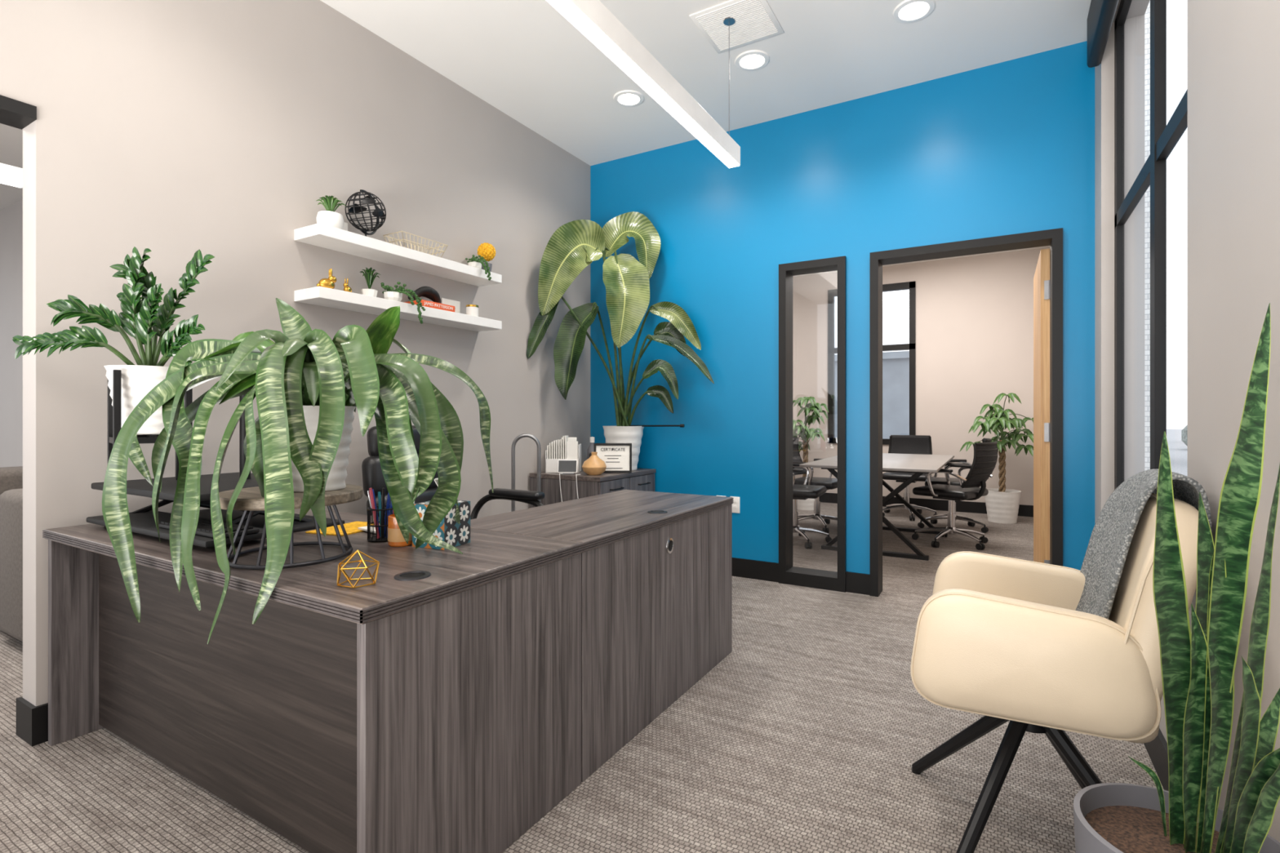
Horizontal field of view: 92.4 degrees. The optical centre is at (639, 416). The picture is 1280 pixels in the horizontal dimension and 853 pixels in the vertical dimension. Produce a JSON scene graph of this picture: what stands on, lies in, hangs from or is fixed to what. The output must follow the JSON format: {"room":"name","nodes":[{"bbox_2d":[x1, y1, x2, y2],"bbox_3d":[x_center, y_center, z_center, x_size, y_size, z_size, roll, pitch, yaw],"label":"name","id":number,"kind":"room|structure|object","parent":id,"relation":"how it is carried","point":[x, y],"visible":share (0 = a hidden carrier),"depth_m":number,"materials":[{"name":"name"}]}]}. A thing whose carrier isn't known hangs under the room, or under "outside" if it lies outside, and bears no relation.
{"room":"lobby","nodes":[
{"label":"lobby","id":0,"kind":"room"},
{"bbox_2d":[0,199,22,467],"bbox_3d":[-5.845,-0.460,5.876,9.970,3.200,0.120,0,0,30],"label":"wall","id":1,"kind":"structure","parent":0,"point":[11,216],"depth_m":5.97,"materials":[{"name":"grey paint"}]},
{"bbox_2d":[0,0,590,706],"bbox_3d":[-2.269,-0.460,1.992,0.130,3.200,7.140,0,0,30],"label":"wall","id":2,"kind":"structure","parent":0,"point":[175,130],"depth_m":2.75,"materials":[{"name":"grey paint"}]},
{"bbox_2d":[0,94,36,129],"bbox_3d":[-2.487,-1.058,1.622,0.148,0.045,1.280,0,0,30],"label":"trim","id":3,"kind":"structure","parent":2,"relation":"attached to","point":[15,113],"depth_m":2.11,"materials":[{"name":"black paint"}]},
{"bbox_2d":[16,697,48,746],"bbox_3d":[-1.316,1.075,3.616,0.158,0.130,3.374,0,0,30],"label":"baseboard","id":4,"kind":"structure","parent":2,"relation":"attached to","point":[32,721],"depth_m":2.15,"materials":[{"name":"black paint"}]},
{"bbox_2d":[293,222,502,286],"bbox_3d":[-1.258,-0.866,3.389,0.200,0.052,1.200,0,0,30],"label":"wall shelf","id":5,"kind":"object","parent":2,"relation":"attached to","point":[322,235],"visible":0.99,"depth_m":3.20,"materials":[{"name":"white paint"}]},
{"bbox_2d":[316,195,346,229],"bbox_3d":[-1.493,-0.978,2.970,0.130,0.171,0.125,0,0,-41],"label":"potted succulent","id":6,"kind":"object","parent":5,"relation":"on","point":[329,217],"visible":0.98,"depth_m":2.93,"materials":[{"name":"white ceramic"}]},
{"bbox_2d":[316,210,344,229],"bbox_3d":[-1.496,-0.935,2.964,0.120,0.085,0.120,0,0,30],"label":"pot","id":7,"kind":"object","parent":6,"relation":"on","point":[331,218],"depth_m":2.92,"materials":[{"name":"white ceramic"}]},
{"bbox_2d":[342,222,347,231],"bbox_3d":[-1.510,-0.938,3.077,0.016,0.090,0.090,0,0,30],"label":"block","id":8,"kind":"object","parent":5,"relation":"on","point":[345,224],"visible":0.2,"depth_m":3.10,"materials":[{"name":"paint"}]},
{"bbox_2d":[344,189,386,236],"bbox_3d":[-1.392,-1.020,3.125,0.195,0.256,0.208,0,0,10],"label":"globe","id":9,"kind":"object","parent":5,"relation":"on","point":[379,213],"visible":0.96,"depth_m":3.09,"materials":[{"name":"black metal"}]},
{"bbox_2d":[382,231,448,257],"bbox_3d":[-1.244,-0.938,3.414,0.155,0.090,0.312,0,0,30],"label":"wire basket","id":10,"kind":"object","parent":5,"relation":"on","point":[406,240],"visible":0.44,"depth_m":3.38,"materials":[{"name":"gold metal"}]},
{"bbox_2d":[465,254,491,280],"bbox_3d":[-0.982,-0.906,3.736,0.096,0.162,0.170,0,0,-43],"label":"potted trailing plant","id":11,"kind":"object","parent":5,"relation":"on","point":[478,263],"visible":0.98,"depth_m":3.71,"materials":[{"name":"green plant"}]},
{"bbox_2d":[477,242,495,271],"bbox_3d":[-0.967,-0.994,3.866,0.112,0.204,0.116,0,0,30],"label":"decorative ball","id":12,"kind":"object","parent":5,"relation":"on","point":[487,251],"visible":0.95,"depth_m":3.83,"materials":[{"name":"yellow"}]},
{"bbox_2d":[293,286,502,331],"bbox_3d":[-1.258,-0.575,3.389,0.200,0.052,1.200,0,0,30],"label":"wall shelf","id":13,"kind":"object","parent":2,"relation":"attached to","point":[317,295],"visible":1,"depth_m":3.17,"materials":[{"name":"white paint"}]},
{"bbox_2d":[316,268,337,288],"bbox_3d":[-1.500,-0.658,2.938,0.048,0.112,0.092,0,0,40],"label":"rabbit figurine","id":14,"kind":"object","parent":13,"relation":"on","point":[329,282],"visible":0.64,"depth_m":2.93,"materials":[{"name":"gold metal"}]},
{"bbox_2d":[342,278,351,292],"bbox_3d":[-1.444,-0.642,3.033,0.035,0.082,0.067,0,0,0],"label":"rabbit figurine","id":15,"kind":"object","parent":13,"relation":"on","point":[346,288],"visible":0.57,"depth_m":3.01,"materials":[{"name":"gold metal"}]},
{"bbox_2d":[360,267,380,297],"bbox_3d":[-1.388,-0.684,3.156,0.103,0.165,0.109,0,0,-24],"label":"spiky succulent","id":16,"kind":"object","parent":13,"relation":"on","point":[368,273],"visible":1,"depth_m":3.14,"materials":[{"name":"green plant"}]},
{"bbox_2d":[360,288,377,297],"bbox_3d":[-1.393,-0.626,3.159,0.074,0.050,0.074,0,0,-37],"label":"pot","id":17,"kind":"object","parent":16,"relation":"on","point":[371,292],"depth_m":3.13,"materials":[{"name":"white ceramic"}]},
{"bbox_2d":[380,281,425,324],"bbox_3d":[-1.257,-0.602,3.243,0.230,0.215,0.118,0,0,-5],"label":"succulent","id":18,"kind":"object","parent":13,"relation":"on","point":[396,295],"visible":1,"depth_m":3.24,"materials":[{"name":"green plant"}]},
{"bbox_2d":[383,291,402,302],"bbox_3d":[-1.306,-0.628,3.248,0.096,0.053,0.091,0,0,30],"label":"pot","id":19,"kind":"object","parent":18,"relation":"on","point":[393,295],"depth_m":3.21,"materials":[{"name":"white ceramic"}]},
{"bbox_2d":[404,299,454,311],"bbox_3d":[-1.192,-0.619,3.470,0.161,0.035,0.236,0,0,30],"label":"book","id":20,"kind":"object","parent":13,"relation":"on","point":[424,303],"visible":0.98,"depth_m":3.41,"materials":[{"name":"paper"}]},
{"bbox_2d":[407,286,441,303],"bbox_3d":[-1.207,-0.682,3.456,0.129,0.086,0.218,0,0,30],"label":"knot sculpture","id":21,"kind":"object","parent":20,"relation":"on","point":[428,292],"visible":0.7,"depth_m":3.42,"materials":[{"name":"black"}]},
{"bbox_2d":[441,297,460,313],"bbox_3d":[-1.133,-0.651,3.679,0.008,0.100,0.140,0,0,30],"label":"book","id":22,"kind":"object","parent":13,"relation":"on","point":[446,301],"visible":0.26,"depth_m":3.70,"materials":[{"name":"paper"}]},
{"bbox_2d":[466,304,478,316],"bbox_3d":[-1.019,-0.638,3.728,0.075,0.074,0.075,0,0,30],"label":"candle jar","id":23,"kind":"object","parent":13,"relation":"on","point":[471,309],"visible":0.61,"depth_m":3.70,"materials":[{"name":"white ceramic"}]},
{"bbox_2d":[0,0,1091,209],"bbox_3d":[-5.020,-2.100,3.676,13.620,0.080,7.260,0,0,30],"label":"ceiling","id":24,"kind":"structure","parent":0,"point":[524,59],"depth_m":3.48,"materials":[{"name":"paint"}]},
{"bbox_2d":[0,162,22,187],"bbox_3d":[-4.359,-1.740,2.847,0.080,0.641,2.200,0,0,30],"label":"linear pendant light","id":25,"kind":"object","parent":24,"relation":"hanging from","point":[11,175],"visible":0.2,"depth_m":3.72,"materials":[{"name":"white paint"}]},
{"bbox_2d":[0,178,22,187],"bbox_3d":[-4.359,-1.422,2.847,0.072,0.006,2.180,0,0,30],"label":"diffuser","id":26,"kind":"object","parent":25,"relation":"attached to","point":[13,182],"depth_m":3.73,"materials":[{"name":"white plastic"}]},
{"bbox_2d":[613,89,644,106],"bbox_3d":[-0.072,-2.055,3.967,0.200,0.010,0.200,0,0,30],"label":"recessed light","id":27,"kind":"object","parent":24,"relation":"in","point":[627,98],"visible":1,"depth_m":3.96,"materials":[{"name":"white paint"}]},
{"bbox_2d":[546,0,740,168],"bbox_3d":[-0.272,-1.690,1.928,0.066,0.741,3.050,0,0,30],"label":"linear pendant light","id":28,"kind":"object","parent":24,"relation":"hanging from","point":[591,18],"visible":1,"depth_m":2.41,"materials":[{"name":"white paint"}]},
{"bbox_2d":[688,0,784,53],"bbox_3d":[0.511,-2.054,3.213,0.380,0.011,0.380,0,0,30],"label":"ceiling vent","id":29,"kind":"object","parent":24,"relation":"in","point":[755,20],"visible":1,"depth_m":3.20,"materials":[{"name":"metal"}]},
{"bbox_2d":[734,49,769,71],"bbox_3d":[0.648,-2.055,3.545,0.200,0.010,0.200,0,0,30],"label":"recessed light","id":30,"kind":"object","parent":24,"relation":"in","point":[753,60],"visible":1,"depth_m":3.53,"materials":[{"name":"white paint"}]},
{"bbox_2d":[892,0,935,22],"bbox_3d":[1.385,-2.055,3.103,0.200,0.010,0.200,0,0,30],"label":"recessed light","id":31,"kind":"object","parent":24,"relation":"in","point":[908,11],"visible":1,"depth_m":3.10,"materials":[{"name":"white paint"}]},
{"bbox_2d":[0,502,1163,852],"bbox_3d":[-3.968,1.170,5.470,13.620,0.060,11.420,0,0,30],"label":"floor","id":32,"kind":"structure","parent":0,"point":[807,736],"depth_m":1.98,"materials":[{"name":"carpet"}]},
{"bbox_2d":[0,466,22,641],"bbox_3d":[-3.713,0.690,3.888,2.380,0.820,0.890,0,0,30],"label":"sofa","id":33,"kind":"object","parent":32,"relation":"on","point":[11,477],"visible":0.13,"depth_m":3.01,"materials":[{"name":"fabric"}]},
{"bbox_2d":[42,507,583,852],"bbox_3d":[-1.122,0.763,2.016,1.744,0.754,0.769,0,0,30],"label":"reception desk","id":34,"kind":"object","parent":32,"relation":"on","point":[433,705],"visible":0.89,"depth_m":1.66,"materials":[{"name":"laminate"}]},
{"bbox_2d":[86,394,344,547],"bbox_3d":[-1.476,0.059,2.188,0.860,0.660,0.520,0,0,30],"label":"desk riser","id":35,"kind":"object","parent":34,"relation":"on","point":[142,521],"visible":0.44,"depth_m":2.15,"materials":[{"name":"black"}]},
{"bbox_2d":[107,369,192,479],"bbox_3d":[-1.724,0.040,2.159,0.212,0.390,0.212,0,0,45],"label":"plant stand","id":36,"kind":"object","parent":35,"relation":"on","point":[114,411],"visible":0.23,"depth_m":2.07,"materials":[{"name":"black metal"}]},
{"bbox_2d":[12,246,214,434],"bbox_3d":[-1.775,-0.260,2.146,0.638,0.641,0.275,0,0,0],"label":"plant","id":37,"kind":"object","parent":36,"relation":"on","point":[138,317],"visible":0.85,"depth_m":2.09,"materials":[{"name":"green plant"}]},
{"bbox_2d":[158,518,259,537],"bbox_3d":[-1.355,0.344,1.920,0.380,0.017,0.120,0,0,30],"label":"keyboard","id":38,"kind":"object","parent":35,"relation":"on","point":[204,527],"visible":0.39,"depth_m":1.86,"materials":[{"name":"black plastic"}]},
{"bbox_2d":[86,508,344,547],"bbox_3d":[-1.472,0.372,2.174,0.840,0.035,0.500,0,0,30],"label":"keyboard tray","id":39,"kind":"object","parent":35,"relation":"on","point":[142,521],"depth_m":2.12,"materials":[{"name":"black plastic"}]},
{"bbox_2d":[218,484,363,569],"bbox_3d":[-0.972,0.297,1.712,0.364,0.184,0.364,0,0,30],"label":"plant stand","id":40,"kind":"object","parent":34,"relation":"on","point":[249,499],"visible":0.66,"depth_m":1.63,"materials":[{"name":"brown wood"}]},
{"bbox_2d":[102,297,493,644],"bbox_3d":[-0.947,0.104,1.756,1.010,0.905,0.618,0,0,26],"label":"plant","id":41,"kind":"object","parent":40,"relation":"on","point":[308,386],"visible":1,"depth_m":1.61,"materials":[{"name":"green plant"}]},
{"bbox_2d":[44,507,582,624],"bbox_3d":[-1.123,0.407,2.018,1.740,0.034,0.765,0,0,30],"label":"countertop","id":42,"kind":"structure","parent":34,"relation":"on","point":[486,551],"depth_m":1.68,"materials":[{"name":"laminate"}]},
{"bbox_2d":[305,521,379,536],"bbox_3d":[-1.009,0.388,2.134,0.160,0.004,0.220,0,0,20],"label":"paper pad","id":43,"kind":"object","parent":34,"relation":"on","point":[351,527],"visible":0.64,"depth_m":2.10,"materials":[{"name":"yellow paper"}]},
{"bbox_2d":[337,550,379,588],"bbox_3d":[-0.659,0.349,1.429,0.092,0.078,0.091,0,0,5],"label":"ornament","id":44,"kind":"object","parent":34,"relation":"on","point":[342,569],"visible":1,"depth_m":1.42,"materials":[{"name":"gold metal"}]},
{"bbox_2d":[357,524,375,533],"bbox_3d":[-0.834,0.382,2.136,0.160,0.006,0.220,0,0,38],"label":"paper pad","id":45,"kind":"object","parent":34,"relation":"on","point":[362,528],"visible":0.14,"depth_m":2.08,"materials":[{"name":"white paper"}]},
{"bbox_2d":[367,505,394,542],"bbox_3d":[-0.818,0.338,1.946,0.089,0.101,0.089,0,0,30],"label":"pen cup","id":46,"kind":"object","parent":34,"relation":"on","point":[373,539],"visible":0.54,"depth_m":1.91,"materials":[{"name":"black paint"}]},
{"bbox_2d":[367,490,380,537],"bbox_3d":[-0.839,0.306,1.933,0.038,0.152,0.010,0,0,-33],"label":"pen","id":47,"kind":"object","parent":46,"relation":"in","point":[368,491],"visible":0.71,"depth_m":1.92,"materials":[{"name":"metal"}]},
{"bbox_2d":[368,488,379,538],"bbox_3d":[-0.831,0.302,1.919,0.010,0.162,0.038,0,0,24],"label":"pen","id":48,"kind":"object","parent":46,"relation":"in","point":[370,489],"visible":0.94,"depth_m":1.91,"materials":[{"name":"pink plastic"}]},
{"bbox_2d":[372,488,380,536],"bbox_3d":[-0.841,0.306,1.955,0.038,0.152,0.010,0,0,19],"label":"pen","id":49,"kind":"object","parent":46,"relation":"in","point":[372,489],"visible":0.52,"depth_m":1.95,"materials":[{"name":"blue plastic"}]},
{"bbox_2d":[377,491,381,537],"bbox_3d":[-0.830,0.311,1.963,0.009,0.142,0.038,0,0,-37],"label":"pen","id":50,"kind":"object","parent":46,"relation":"in","point":[379,492],"visible":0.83,"depth_m":1.96,"materials":[{"name":"teal plastic"}]},
{"bbox_2d":[381,488,385,538],"bbox_3d":[-0.804,0.301,1.920,0.010,0.162,0.038,0,0,-28],"label":"pen","id":51,"kind":"object","parent":46,"relation":"in","point":[383,495],"visible":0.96,"depth_m":1.92,"materials":[{"name":"black paint"}]},
{"bbox_2d":[384,493,390,537],"bbox_3d":[-0.800,0.311,1.936,0.038,0.142,0.010,0,0,30],"label":"pen","id":52,"kind":"object","parent":46,"relation":"in","point":[388,496],"visible":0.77,"depth_m":1.93,"materials":[{"name":"blue plastic"}]},
{"bbox_2d":[385,502,392,537],"bbox_3d":[-0.788,0.301,1.941,0.038,0.162,0.009,0,0,9],"label":"pen","id":53,"kind":"object","parent":46,"relation":"in","point":[391,506],"visible":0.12,"depth_m":1.94,"materials":[{"name":"blue plastic"}]},
{"bbox_2d":[387,514,412,546],"bbox_3d":[-0.728,0.344,1.871,0.076,0.090,0.076,0,0,30],"label":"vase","id":54,"kind":"object","parent":34,"relation":"on","point":[395,537],"visible":0.56,"depth_m":1.84,"materials":[{"name":"ceramic"}]},
{"bbox_2d":[412,478,470,550],"bbox_3d":[-0.605,0.288,1.874,0.120,0.203,0.120,0,0,22],"label":"tissue box","id":55,"kind":"object","parent":34,"relation":"on","point":[448,531],"visible":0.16,"depth_m":1.84,"materials":[{"name":"cardboard"}]},
{"bbox_2d":[361,425,544,519],"bbox_3d":[-0.947,0.593,3.060,0.807,1.093,0.776,0,0,30],"label":"chair","id":56,"kind":"object","parent":32,"relation":"on","point":[372,474],"visible":0.16,"depth_m":3.19,"materials":[{"name":"black leather"}]},
{"bbox_2d":[511,433,541,511],"bbox_3d":[-0.724,0.623,3.903,0.260,1.034,0.220,0,0,0],"label":"stand","id":57,"kind":"object","parent":32,"relation":"on","point":[524,435],"visible":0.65,"depth_m":3.89,"materials":[{"name":"silver metal"}]},
{"bbox_2d":[528,466,655,507],"bbox_3d":[-0.321,0.770,4.529,0.633,0.740,0.763,0,0,30],"label":"file cabinet","id":58,"kind":"object","parent":32,"relation":"on","point":[640,479],"visible":0.34,"depth_m":4.25,"materials":[{"name":"laminate"}]},
{"bbox_2d":[545,435,581,472],"bbox_3d":[-0.553,0.268,4.452,0.240,0.262,0.160,0,0,0],"label":"file holder","id":59,"kind":"object","parent":58,"relation":"on","point":[565,448],"visible":0.83,"depth_m":4.38,"materials":[{"name":"white paint"}]},
{"bbox_2d":[557,459,577,474],"bbox_3d":[-0.507,0.350,4.287,0.140,0.098,0.065,0,0,0],"label":"phone","id":60,"kind":"object","parent":58,"relation":"on","point":[564,466],"visible":0.93,"depth_m":4.29,"materials":[{"name":"white paint"}]},
{"bbox_2d":[559,473,580,502],"bbox_3d":[-0.463,0.543,4.191,0.205,0.313,0.076,0,0,30],"label":"charging cable","id":61,"kind":"object","parent":58,"relation":"hanging from","point":[559,473],"visible":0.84,"depth_m":4.19,"materials":[{"name":"white paint"}]},
{"bbox_2d":[586,436,594,459],"bbox_3d":[-0.361,0.275,4.641,0.076,0.250,0.076,0,0,30],"label":"spray bottle","id":62,"kind":"object","parent":58,"relation":"on","point":[591,448],"visible":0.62,"depth_m":4.62,"materials":[{"name":"white paint"}]},
{"bbox_2d":[582,452,606,475],"bbox_3d":[-0.316,0.322,4.243,0.170,0.155,0.170,0,0,30],"label":"vase","id":63,"kind":"object","parent":58,"relation":"on","point":[593,465],"visible":1,"depth_m":4.19,"materials":[{"name":"ceramic"}]},
{"bbox_2d":[594,443,631,472],"bbox_3d":[-0.194,0.294,4.404,0.270,0.210,0.094,0,0,0],"label":"framed certificate","id":64,"kind":"object","parent":58,"relation":"on","point":[617,457],"visible":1,"depth_m":4.38,"materials":[{"name":"white paper"}]},
{"bbox_2d":[526,211,714,470],"bbox_3d":[-0.138,-0.571,4.522,1.329,1.940,0.531,0,0,0],"label":"potted plant","id":65,"kind":"object","parent":58,"relation":"on","point":[575,245],"visible":0.94,"depth_m":4.42,"materials":[{"name":"green plant"}]},
{"bbox_2d":[470,489,733,782],"bbox_3d":[-0.127,0.763,2.600,0.619,0.754,1.243,0,0,30],"label":"desk","id":66,"kind":"object","parent":32,"relation":"on","point":[656,567],"visible":0.93,"depth_m":2.30,"materials":[{"name":"laminate"}]},
{"bbox_2d":[470,489,732,552],"bbox_3d":[-0.129,0.407,2.601,0.615,0.034,1.243,0,0,30],"label":"countertop","id":67,"kind":"structure","parent":66,"relation":"on","point":[583,520],"depth_m":2.43,"materials":[{"name":"laminate"}]},
{"bbox_2d":[792,396,828,510],"bbox_3d":[2.058,0.444,7.608,0.569,1.391,0.678,0,0,35],"label":"potted plant","id":68,"kind":"object","parent":32,"relation":"on","point":[808,504],"visible":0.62,"depth_m":7.51,"materials":[{"name":"green plant"}]},
{"bbox_2d":[792,463,831,548],"bbox_3d":[1.396,0.679,5.614,0.674,0.921,0.680,0,0,26],"label":"office chair","id":69,"kind":"object","parent":32,"relation":"on","point":[804,491],"visible":0.27,"depth_m":5.54,"materials":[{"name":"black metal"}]},
{"bbox_2d":[792,436,837,533],"bbox_3d":[1.802,0.679,6.307,0.674,0.921,0.680,0,0,35],"label":"office chair","id":70,"kind":"object","parent":32,"relation":"on","point":[829,483],"visible":0.4,"depth_m":6.26,"materials":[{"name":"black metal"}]},
{"bbox_2d":[799,453,954,560],"bbox_3d":[2.251,0.765,5.636,1.020,0.750,2.000,0,0,30],"label":"conference table","id":71,"kind":"object","parent":32,"relation":"on","point":[917,464],"visible":0.67,"depth_m":5.16,"materials":[{"name":"black paint"}]},
{"bbox_2d":[882,435,937,520],"bbox_3d":[3.061,0.679,7.036,0.680,0.921,0.674,0,0,30],"label":"office chair","id":72,"kind":"object","parent":32,"relation":"on","point":[898,444],"visible":0.52,"depth_m":7.19,"materials":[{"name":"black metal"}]},
{"bbox_2d":[911,441,997,550],"bbox_3d":[2.821,0.679,5.527,0.680,0.921,0.674,0,0,-40],"label":"office chair","id":73,"kind":"object","parent":32,"relation":"on","point":[985,454],"visible":0.98,"depth_m":5.34,"materials":[{"name":"black leather"}]},
{"bbox_2d":[917,438,991,533],"bbox_3d":[3.196,0.679,6.242,0.674,0.921,0.680,0,0,26],"label":"office chair","id":74,"kind":"object","parent":32,"relation":"on","point":[947,480],"visible":0.36,"depth_m":6.21,"materials":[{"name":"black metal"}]},
{"bbox_2d":[959,392,1033,524],"bbox_3d":[3.915,0.441,6.686,0.800,1.398,0.622,0,0,-16],"label":"tree","id":75,"kind":"object","parent":32,"relation":"on","point":[1002,504],"visible":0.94,"depth_m":6.58,"materials":[{"name":"green plant"}]},
{"bbox_2d":[910,493,1198,852],"bbox_3d":[1.075,0.667,1.667,0.659,0.945,0.634,0,0,30],"label":"armchair","id":76,"kind":"object","parent":32,"relation":"on","point":[1002,639],"visible":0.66,"depth_m":1.46,"materials":[{"name":"leather"}]},
{"bbox_2d":[1075,468,1211,619],"bbox_3d":[1.278,0.386,1.659,0.340,0.496,0.332,0,0,30],"label":"throw blanket","id":77,"kind":"object","parent":76,"relation":"on","point":[1114,528],"visible":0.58,"depth_m":1.62,"materials":[{"name":"grey fabric"}]},
{"bbox_2d":[1073,302,1279,852],"bbox_3d":[0.970,0.468,1.100,0.317,1.344,0.316,0,0,0],"label":"snake plant","id":78,"kind":"object","parent":32,"relation":"on","point":[1198,663],"visible":1,"depth_m":1.07,"materials":[{"name":"green plant"}]},
{"bbox_2d":[602,426,644,470],"bbox_3d":[-0.124,0.234,4.630,0.315,0.330,0.315,0,0,0],"label":"pot","id":79,"kind":"object","parent":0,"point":[613,434],"depth_m":4.52,"materials":[{"name":"white ceramic"}]},
{"bbox_2d":[590,40,1094,574],"bbox_3d":[1.083,-0.460,4.228,3.650,3.200,0.110,0,0,30],"label":"wall","id":80,"kind":"structure","parent":0,"point":[1006,148],"depth_m":4.04,"materials":[{"name":"blue paint"}]},
{"bbox_2d":[729,496,739,513],"bbox_3d":[0.680,0.630,4.396,0.074,0.116,0.009,0,0,30],"label":"outlet","id":81,"kind":"object","parent":80,"relation":"attached to","point":[735,505],"visible":0.76,"depth_m":4.39,"materials":[{"name":"white paint"}]},
{"bbox_2d":[732,499,737,508],"bbox_3d":[0.678,0.625,4.393,0.032,0.066,0.003,0,0,30],"label":"socket","id":82,"kind":"object","parent":81,"relation":"attached to","point":[735,504],"depth_m":4.39,"materials":[{"name":"white plastic"}]},
{"bbox_2d":[732,557,870,595],"bbox_3d":[1.033,1.075,4.186,3.346,0.130,0.014,0,0,30],"label":"baseboard","id":83,"kind":"structure","parent":80,"relation":"attached to","point":[855,583],"depth_m":4.26,"materials":[{"name":"black paint"}]},
{"bbox_2d":[778,256,846,592],"bbox_3d":[1.184,0.048,4.169,0.443,2.185,0.170,0,0,30],"label":"window","id":84,"kind":"structure","parent":80,"relation":"in","point":[788,574],"depth_m":4.18,"materials":[{"name":"black paint"}]},
{"bbox_2d":[870,227,1062,596],"bbox_3d":[1.944,0.048,3.723,1.015,2.185,0.170,0,0,30],"label":"trim","id":85,"kind":"structure","parent":80,"relation":"attached to","point":[1053,238],"depth_m":3.67,"materials":[{"name":"black paint"}]},
{"bbox_2d":[1033,248,1049,564],"bbox_3d":[2.593,0.074,3.961,0.054,2.108,0.904,0,0,30],"label":"door","id":86,"kind":"structure","parent":80,"relation":"in","point":[1042,276],"depth_m":3.59,"materials":[{"name":"brown wood"}]},
{"bbox_2d":[792,247,1049,505],"bbox_3d":[3.161,-0.410,7.838,3.720,3.100,0.120,0,0,30],"label":"wall","id":87,"kind":"structure","parent":0,"point":[975,314],"depth_m":7.39,"materials":[{"name":"beige paint"}]},
{"bbox_2d":[827,281,915,444],"bbox_3d":[2.971,-0.665,7.903,1.066,2.030,0.080,0,0,30],"label":"window","id":88,"kind":"structure","parent":87,"relation":"in","point":[911,286],"depth_m":7.74,"materials":[{"name":"black paint"}]},
{"bbox_2d":[819,493,1033,516],"bbox_3d":[3.118,1.075,7.785,3.500,0.130,0.014,0,0,30],"label":"baseboard","id":89,"kind":"structure","parent":87,"relation":"attached to","point":[934,504],"depth_m":7.44,"materials":[{"name":"black paint"}]},
{"bbox_2d":[792,245,1049,277],"bbox_3d":[2.133,-1.950,6.105,3.740,0.080,4.150,0,0,30],"label":"ceiling","id":90,"kind":"structure","parent":0,"point":[1045,246],"depth_m":7.40,"materials":[{"name":"paint"}]},
{"bbox_2d":[1094,0,1279,842],"bbox_3d":[0.748,-0.460,0.222,0.174,3.200,7.140,0,0,30],"label":"wall","id":91,"kind":"structure","parent":0,"point":[1233,46],"depth_m":1.46,"materials":[{"name":"grey paint"}]},
{"bbox_2d":[1087,0,1119,67],"bbox_3d":[1.851,-1.925,2.334,0.060,0.270,1.900,0,0,30],"label":"roller shade cassette","id":92,"kind":"object","parent":91,"relation":"attached to","point":[1101,13],"visible":1,"depth_m":2.91,"materials":[{"name":"black paint"}]},
{"bbox_2d":[1114,0,1187,496],"bbox_3d":[1.992,-0.605,2.382,0.034,2.790,1.674,0,0,30],"label":"window","id":93,"kind":"structure","parent":91,"relation":"in","point":[1164,138],"depth_m":2.29,"materials":[{"name":"black paint"}]},
{"bbox_2d":[1143,728,1168,791],"bbox_3d":[0.663,1.075,0.263,0.014,0.130,7.126,0,0,30],"label":"baseboard","id":94,"kind":"structure","parent":91,"relation":"attached to","point":[1157,748],"depth_m":1.92,"materials":[{"name":"black paint"}]},
{"label":"outside","id":95,"kind":"structure","parent":0,"visible":0},
{"bbox_2d":[1166,429,1187,476],"bbox_3d":[15.181,1.340,25.875,120.000,0.200,100.000,0,0,30],"label":"ground","id":96,"kind":"structure","parent":95,"point":[1178,450],"depth_m":21.75,"materials":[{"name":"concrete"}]},
{"bbox_2d":[834,351,909,439],"bbox_3d":[5.526,-0.360,22.265,19.400,3.200,4.400,0,0,30],"label":"wall","id":97,"kind":"structure","parent":96,"relation":"on","point":[895,365],"depth_m":18.64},
{"bbox_2d":[1144,0,1150,471],"bbox_3d":[3.631,-1.560,4.479,0.130,5.600,0.400,0,0,30],"label":"wall pier","id":98,"kind":"structure","parent":96,"relation":"on","point":[1147,15],"depth_m":4.29,"materials":[{"name":"paint"}]},
{"bbox_2d":[1181,424,1187,446],"bbox_3d":[18.912,0.495,14.991,5.674,3.054,35.340,0,0,30],"label":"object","id":99,"kind":"object","parent":96,"relation":"on","point":[1184,431],"visible":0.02,"depth_m":23.02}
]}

